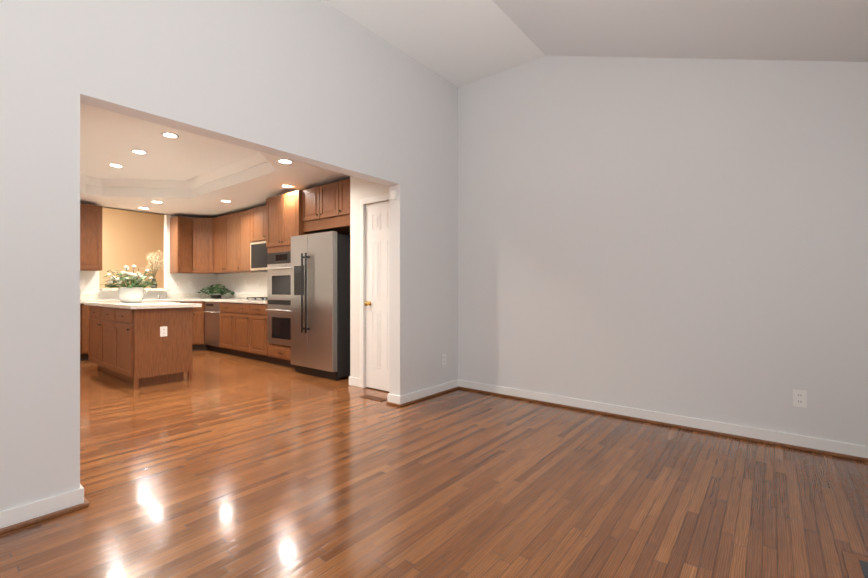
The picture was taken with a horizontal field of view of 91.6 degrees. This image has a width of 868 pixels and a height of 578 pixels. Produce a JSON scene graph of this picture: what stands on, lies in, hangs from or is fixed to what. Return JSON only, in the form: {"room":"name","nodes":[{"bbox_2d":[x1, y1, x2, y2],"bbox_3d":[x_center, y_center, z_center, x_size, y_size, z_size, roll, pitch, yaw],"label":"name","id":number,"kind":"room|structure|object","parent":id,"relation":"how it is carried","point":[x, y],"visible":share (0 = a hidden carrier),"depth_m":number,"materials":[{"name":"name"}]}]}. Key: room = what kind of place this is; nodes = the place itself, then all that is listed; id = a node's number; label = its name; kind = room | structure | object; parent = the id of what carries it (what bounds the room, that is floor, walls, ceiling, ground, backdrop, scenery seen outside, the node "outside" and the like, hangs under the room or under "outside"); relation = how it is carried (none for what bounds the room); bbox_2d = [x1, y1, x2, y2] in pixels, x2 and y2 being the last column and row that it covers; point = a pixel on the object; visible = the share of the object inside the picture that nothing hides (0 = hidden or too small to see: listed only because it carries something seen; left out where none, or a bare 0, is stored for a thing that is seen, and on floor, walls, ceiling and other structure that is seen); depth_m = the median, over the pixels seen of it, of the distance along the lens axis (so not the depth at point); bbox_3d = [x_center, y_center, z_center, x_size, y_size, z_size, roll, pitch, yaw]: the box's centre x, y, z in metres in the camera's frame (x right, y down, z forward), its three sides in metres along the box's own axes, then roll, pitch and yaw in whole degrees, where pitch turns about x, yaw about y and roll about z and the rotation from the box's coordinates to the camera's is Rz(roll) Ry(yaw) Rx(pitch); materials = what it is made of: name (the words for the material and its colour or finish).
{"room":"empty living room","nodes":[
{"label":"empty living room","id":0,"kind":"room"},
{"bbox_2d":[99,207,163,287],"bbox_3d":[-7.516,-0.399,7.884,0.140,3.000,5.260,0,0,39],"label":"wall","id":1,"kind":"structure","parent":0,"point":[130,239],"depth_m":9.03,"materials":[{"name":"beige paint"}]},
{"bbox_2d":[80,203,216,299],"bbox_3d":[-6.076,-0.400,6.643,0.140,3.000,5.120,0,0,39],"label":"wall","id":2,"kind":"structure","parent":0,"point":[91,281],"depth_m":7.91,"materials":[{"name":"white"}]},
{"bbox_2d":[80,204,101,270],"bbox_3d":[-5.762,-0.820,6.632,0.361,1.040,0.804,0,0,39],"label":"upper cabinet","id":3,"kind":"object","parent":2,"relation":"attached to","point":[90,215],"depth_m":6.72,"materials":[{"name":"brown wood"}]},
{"bbox_2d":[99,288,169,290],"bbox_3d":[-5.328,0.011,7.499,0.360,0.040,1.006,0,0,39],"label":"sill","id":4,"kind":"structure","parent":2,"relation":"attached to","point":[146,289],"depth_m":7.50,"materials":[{"name":"stone"}]},
{"bbox_2d":[146,250,163,287],"bbox_3d":[-5.072,-0.360,7.669,0.243,0.698,0.339,0,0,39],"label":"plant","id":5,"kind":"object","parent":4,"relation":"on","point":[152,268],"visible":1,"depth_m":7.64,"materials":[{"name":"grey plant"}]},
{"bbox_2d":[80,293,215,300],"bbox_3d":[-5.462,0.130,7.281,0.017,0.100,3.352,0,0,39],"label":"backsplash","id":6,"kind":"structure","parent":2,"relation":"attached to","point":[83,297],"depth_m":7.93,"materials":[{"name":"white tile"}]},
{"bbox_2d":[170,216,195,273],"bbox_3d":[-4.709,-0.819,7.913,0.406,1.040,0.299,0,0,39],"label":"upper cabinet","id":7,"kind":"object","parent":2,"relation":"attached to","point":[178,224],"depth_m":7.79,"materials":[{"name":"brown wood"}]},
{"bbox_2d":[188,217,226,273],"bbox_3d":[-4.393,-0.819,8.146,0.610,1.040,0.667,0,0,39],"label":"upper cabinet","id":8,"kind":"object","parent":2,"relation":"attached to","point":[190,245],"depth_m":7.91,"materials":[{"name":"brown wood"}]},
{"bbox_2d":[80,103,349,217],"bbox_3d":[-3.748,-1.575,4.784,6.100,0.350,5.400,0,0,39],"label":"ceiling","id":9,"kind":"structure","parent":0,"point":[107,138],"depth_m":5.50,"materials":[{"name":"white paint"}]},
{"bbox_2d":[109,164,123,167],"bbox_3d":[-4.248,-1.648,5.631,0.164,0.004,0.164,0,0,39],"label":"recessed light","id":10,"kind":"object","parent":9,"relation":"in","point":[116,165],"visible":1,"depth_m":5.62,"materials":[{"name":"white"}]},
{"bbox_2d":[131,149,146,153],"bbox_3d":[-3.545,-1.648,5.069,0.164,0.004,0.164,0,0,39],"label":"recessed light","id":11,"kind":"object","parent":9,"relation":"in","point":[138,151],"visible":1,"depth_m":5.06,"materials":[{"name":"white"}]},
{"bbox_2d":[161,132,178,137],"bbox_3d":[-2.829,-1.648,4.523,0.164,0.004,0.164,0,0,39],"label":"recessed light","id":12,"kind":"object","parent":9,"relation":"in","point":[169,135],"visible":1,"depth_m":4.52,"materials":[{"name":"white"}]},
{"bbox_2d":[80,152,267,188],"bbox_3d":[-3.428,-1.600,4.976,4.218,0.099,1.998,0,0,39],"label":"crown molding","id":13,"kind":"structure","parent":9,"relation":"attached to","point":[250,161],"depth_m":6.22,"materials":[{"name":"white paint"}]},
{"bbox_2d":[279,159,292,163],"bbox_3d":[-1.631,-1.398,4.628,0.164,0.004,0.164,0,0,39],"label":"recessed light","id":14,"kind":"object","parent":9,"relation":"in","point":[284,161],"visible":1,"depth_m":4.62,"materials":[{"name":"white"}]},
{"bbox_2d":[0,0,457,510],"bbox_3d":[-2.284,-0.574,1.617,0.140,3.345,8.000,0,0,39],"label":"wall","id":15,"kind":"structure","parent":0,"point":[321,84],"depth_m":2.53,"materials":[{"name":"white paint"}]},
{"bbox_2d":[0,484,88,533],"bbox_3d":[-3.235,1.051,0.291,0.033,0.095,4.742,0,0,39],"label":"baseboard","id":16,"kind":"structure","parent":15,"relation":"attached to","point":[28,511],"depth_m":2.00,"materials":[{"name":"white wood"}]},
{"bbox_2d":[387,393,395,402],"bbox_3d":[-0.350,1.052,4.161,0.014,0.095,0.298,0,0,39],"label":"baseboard","id":17,"kind":"structure","parent":15,"relation":"attached to","point":[390,397],"depth_m":4.01,"materials":[{"name":"white wood"}]},
{"bbox_2d":[391,190,395,199],"bbox_3d":[-0.385,-0.890,4.002,0.060,0.080,0.021,0,0,39],"label":"sensor","id":18,"kind":"object","parent":15,"relation":"attached to","point":[393,195],"visible":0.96,"depth_m":3.99,"materials":[{"name":"white plastic"}]},
{"bbox_2d":[396,379,459,406],"bbox_3d":[-0.030,1.052,4.302,0.033,0.095,0.950,0,0,39],"label":"baseboard","id":19,"kind":"structure","parent":15,"relation":"attached to","point":[413,397],"depth_m":4.24,"materials":[{"name":"white wood"}]},
{"bbox_2d":[441,354,445,364],"bbox_3d":[0.105,0.750,4.485,0.009,0.115,0.072,0,0,39],"label":"outlet","id":20,"kind":"object","parent":15,"relation":"attached to","point":[443,359],"visible":1,"depth_m":4.47,"materials":[{"name":"white plastic"}]},
{"bbox_2d":[217,272,266,297],"bbox_3d":[-2.106,-0.325,6.838,6.100,2.850,0.140,0,0,39],"label":"wall","id":21,"kind":"structure","parent":0,"point":[238,279],"depth_m":7.95,"materials":[{"name":"white"}]},
{"bbox_2d":[212,212,239,272],"bbox_3d":[-3.648,-0.819,7.747,1.052,1.040,0.361,0,0,39],"label":"upper cabinet","id":22,"kind":"object","parent":21,"relation":"attached to","point":[234,235],"depth_m":7.59,"materials":[{"name":"brown wood"}]},
{"bbox_2d":[240,210,254,272],"bbox_3d":[-3.114,-0.820,7.320,0.551,1.040,0.361,0,0,39],"label":"upper cabinet","id":23,"kind":"object","parent":21,"relation":"attached to","point":[244,247],"depth_m":7.18,"materials":[{"name":"brown wood"}]},
{"bbox_2d":[239,293,266,298],"bbox_3d":[-2.889,0.130,7.360,2.120,0.100,0.018,0,0,39],"label":"backsplash","id":24,"kind":"structure","parent":21,"relation":"attached to","point":[240,294],"depth_m":7.68,"materials":[{"name":"white tile"}]},
{"bbox_2d":[248,205,265,244],"bbox_3d":[-2.542,-1.057,6.844,0.932,0.565,0.391,0,0,39],"label":"upper cabinet","id":25,"kind":"object","parent":21,"relation":"attached to","point":[256,216],"depth_m":6.87,"materials":[{"name":"brown wood"}]},
{"bbox_2d":[250,241,267,271],"bbox_3d":[-2.565,-0.526,6.814,0.926,0.483,0.463,0,0,39],"label":"microwave","id":26,"kind":"object","parent":25,"relation":"attached to","point":[258,256],"visible":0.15,"depth_m":6.80,"materials":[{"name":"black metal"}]},
{"bbox_2d":[302,179,349,234],"bbox_3d":[-1.143,-1.055,5.561,1.174,0.570,0.650,0,0,39],"label":"upper cabinet","id":27,"kind":"object","parent":21,"relation":"attached to","point":[326,208],"visible":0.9,"depth_m":5.38,"materials":[{"name":"brown wood"}]},
{"bbox_2d":[350,176,388,387],"bbox_3d":[-0.364,-0.150,4.861,0.910,2.500,0.775,0,0,39],"label":"wall","id":28,"kind":"structure","parent":0,"point":[361,188],"depth_m":4.77,"materials":[{"name":"white paint"}]},
{"bbox_2d":[360,194,388,387],"bbox_3d":[-0.554,0.047,4.502,0.710,2.105,0.022,0,0,39],"label":"door frame","id":29,"kind":"structure","parent":28,"relation":"attached to","point":[378,198],"depth_m":4.68,"materials":[{"name":"white wood"}]},
{"bbox_2d":[364,201,388,390],"bbox_3d":[-0.549,0.076,4.508,0.572,2.024,0.101,0,0,39],"label":"pantry door","id":30,"kind":"structure","parent":28,"relation":"in","point":[376,303],"depth_m":4.57,"materials":[{"name":"white wood"}]},
{"bbox_2d":[0,350,867,577],"bbox_3d":[-3.684,1.159,2.876,12.700,0.120,8.620,0,0,39],"label":"floor","id":31,"kind":"structure","parent":0,"point":[222,465],"depth_m":2.28,"materials":[{"name":"brown wood"}]},
{"bbox_2d":[80,305,83,360],"bbox_3d":[-5.779,0.660,6.377,0.650,0.880,0.571,0,0,39],"label":"base cabinet","id":32,"kind":"object","parent":31,"relation":"on","point":[81,306],"depth_m":6.41,"materials":[{"name":"brown wood"}]},
{"bbox_2d":[84,305,89,359],"bbox_3d":[-5.489,0.660,6.741,0.650,0.880,0.482,0,0,39],"label":"base cabinet","id":33,"kind":"object","parent":31,"relation":"on","point":[86,307],"depth_m":6.45,"materials":[{"name":"brown wood"}]},
{"bbox_2d":[88,305,192,388],"bbox_3d":[-3.832,0.660,5.418,1.814,0.880,0.646,0,0,39],"label":"kitchen island","id":34,"kind":"object","parent":31,"relation":"on","point":[127,342],"depth_m":4.92,"materials":[{"name":"brown wood"}]},
{"bbox_2d":[84,301,201,308],"bbox_3d":[-3.806,0.200,5.454,1.910,0.040,0.732,0,0,39],"label":"island countertop","id":35,"kind":"structure","parent":34,"relation":"on","point":[143,304],"depth_m":4.97,"materials":[{"name":"white stone"}]},
{"bbox_2d":[99,265,159,302],"bbox_3d":[-4.019,-0.070,5.578,0.712,0.497,0.722,0,0,39],"label":"flower planter","id":36,"kind":"object","parent":35,"relation":"on","point":[132,291],"visible":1,"depth_m":5.52,"materials":[{"name":"white ceramic"}]},
{"bbox_2d":[160,326,166,336],"bbox_3d":[-3.114,0.490,4.859,0.009,0.115,0.072,0,0,39],"label":"outlet","id":37,"kind":"object","parent":34,"relation":"attached to","point":[163,331],"visible":1,"depth_m":4.85,"materials":[{"name":"white plastic"}]},
{"bbox_2d":[176,301,208,349],"bbox_3d":[-4.376,0.661,7.934,0.900,0.880,0.976,0,0,39],"label":"base cabinet","id":38,"kind":"object","parent":31,"relation":"on","point":[198,328],"depth_m":7.53,"materials":[{"name":"brown wood"}]},
{"bbox_2d":[80,297,237,304],"bbox_3d":[-5.117,0.200,7.006,0.900,0.040,3.352,0,0,39],"label":"countertop","id":39,"kind":"structure","parent":38,"relation":"on","point":[168,298],"depth_m":7.48,"materials":[{"name":"white stone"}]},
{"bbox_2d":[195,284,234,298],"bbox_3d":[-4.136,0.043,8.006,1.144,0.274,0.605,0,0,39],"label":"ivy plant","id":40,"kind":"object","parent":39,"relation":"on","point":[211,290],"visible":1,"depth_m":7.91,"materials":[{"name":"green plant"}]},
{"bbox_2d":[203,302,224,352],"bbox_3d":[-3.690,0.663,7.577,0.590,0.875,0.675,0,0,39],"label":"dishwasher","id":41,"kind":"object","parent":31,"relation":"on","point":[212,311],"visible":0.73,"depth_m":7.35,"materials":[{"name":"silver metal"}]},
{"bbox_2d":[219,301,234,354],"bbox_3d":[-3.223,0.660,7.228,0.566,0.880,0.641,0,0,39],"label":"base cabinet","id":42,"kind":"object","parent":31,"relation":"on","point":[227,308],"depth_m":7.00,"materials":[{"name":"brown wood"}]},
{"bbox_2d":[235,301,250,357],"bbox_3d":[-2.850,0.660,6.930,0.626,0.880,0.641,0,0,39],"label":"base cabinet","id":43,"kind":"object","parent":31,"relation":"on","point":[242,328],"depth_m":6.67,"materials":[{"name":"brown wood"}]},
{"bbox_2d":[251,301,271,362],"bbox_3d":[-2.477,0.660,6.631,0.566,0.880,0.641,0,0,39],"label":"base cabinet","id":44,"kind":"object","parent":31,"relation":"on","point":[259,345],"depth_m":6.36,"materials":[{"name":"brown wood"}]},
{"bbox_2d":[203,297,266,304],"bbox_3d":[-3.087,0.200,7.112,2.120,0.040,0.653,0,0,39],"label":"countertop","id":45,"kind":"structure","parent":44,"relation":"on","point":[241,302],"depth_m":6.66,"materials":[{"name":"white stone"}]},
{"bbox_2d":[242,297,267,300],"bbox_3d":[-2.627,0.156,6.755,0.840,0.047,0.480,0,0,39],"label":"cooktop","id":46,"kind":"object","parent":45,"relation":"in","point":[257,299],"visible":0.56,"depth_m":6.61,"materials":[{"name":"silver metal"}]},
{"bbox_2d":[266,190,313,367],"bbox_3d":[-1.953,-0.120,6.160,0.831,2.440,0.725,0,0,39],"label":"tall cabinet","id":47,"kind":"object","parent":31,"relation":"on","point":[284,223],"visible":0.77,"depth_m":5.94,"materials":[{"name":"brown wood"}]},
{"bbox_2d":[291,231,349,379],"bbox_3d":[-1.326,0.205,5.560,0.883,1.790,0.843,0,0,39],"label":"fridge","id":48,"kind":"object","parent":31,"relation":"on","point":[320,304],"visible":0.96,"depth_m":5.18,"materials":[{"name":"silver metal"}]},
{"bbox_2d":[360,394,386,401],"bbox_3d":[-0.607,1.096,4.244,0.300,0.006,0.100,0,0,39],"label":"floor vent","id":49,"kind":"object","parent":31,"relation":"in","point":[372,397],"visible":0.94,"depth_m":4.25,"materials":[{"name":"brown wood"}]},
{"bbox_2d":[842,551,867,577],"bbox_3d":[1.495,1.095,0.519,1.225,0.008,2.203,0,0,39],"label":"floor vent","id":50,"kind":"object","parent":31,"relation":"on","point":[856,566],"depth_m":1.67,"materials":[{"name":"brown wood"}]},
{"bbox_2d":[323,0,867,86],"bbox_3d":[-0.589,-1.692,0.263,4.480,1.308,8.280,0,0,39],"label":"ceiling","id":51,"kind":"structure","parent":0,"point":[458,43],"depth_m":3.22,"materials":[{"name":"white paint"}]},
{"bbox_2d":[458,56,867,445],"bbox_3d":[1.952,-0.623,3.442,4.480,3.445,0.140,0,0,39],"label":"wall","id":52,"kind":"structure","parent":0,"point":[687,237],"depth_m":3.38,"materials":[{"name":"white paint"}]},
{"bbox_2d":[459,380,867,461],"bbox_3d":[1.897,1.052,3.373,4.200,0.095,0.036,0,0,39],"label":"baseboard","id":53,"kind":"structure","parent":52,"relation":"attached to","point":[805,443],"depth_m":3.29,"materials":[{"name":"white wood"}]},
{"bbox_2d":[793,389,806,407],"bbox_3d":[2.513,0.752,2.897,0.072,0.115,0.009,0,0,39],"label":"outlet","id":54,"kind":"object","parent":52,"relation":"attached to","point":[799,398],"visible":1,"depth_m":2.89,"materials":[{"name":"white plastic"}]}
]}

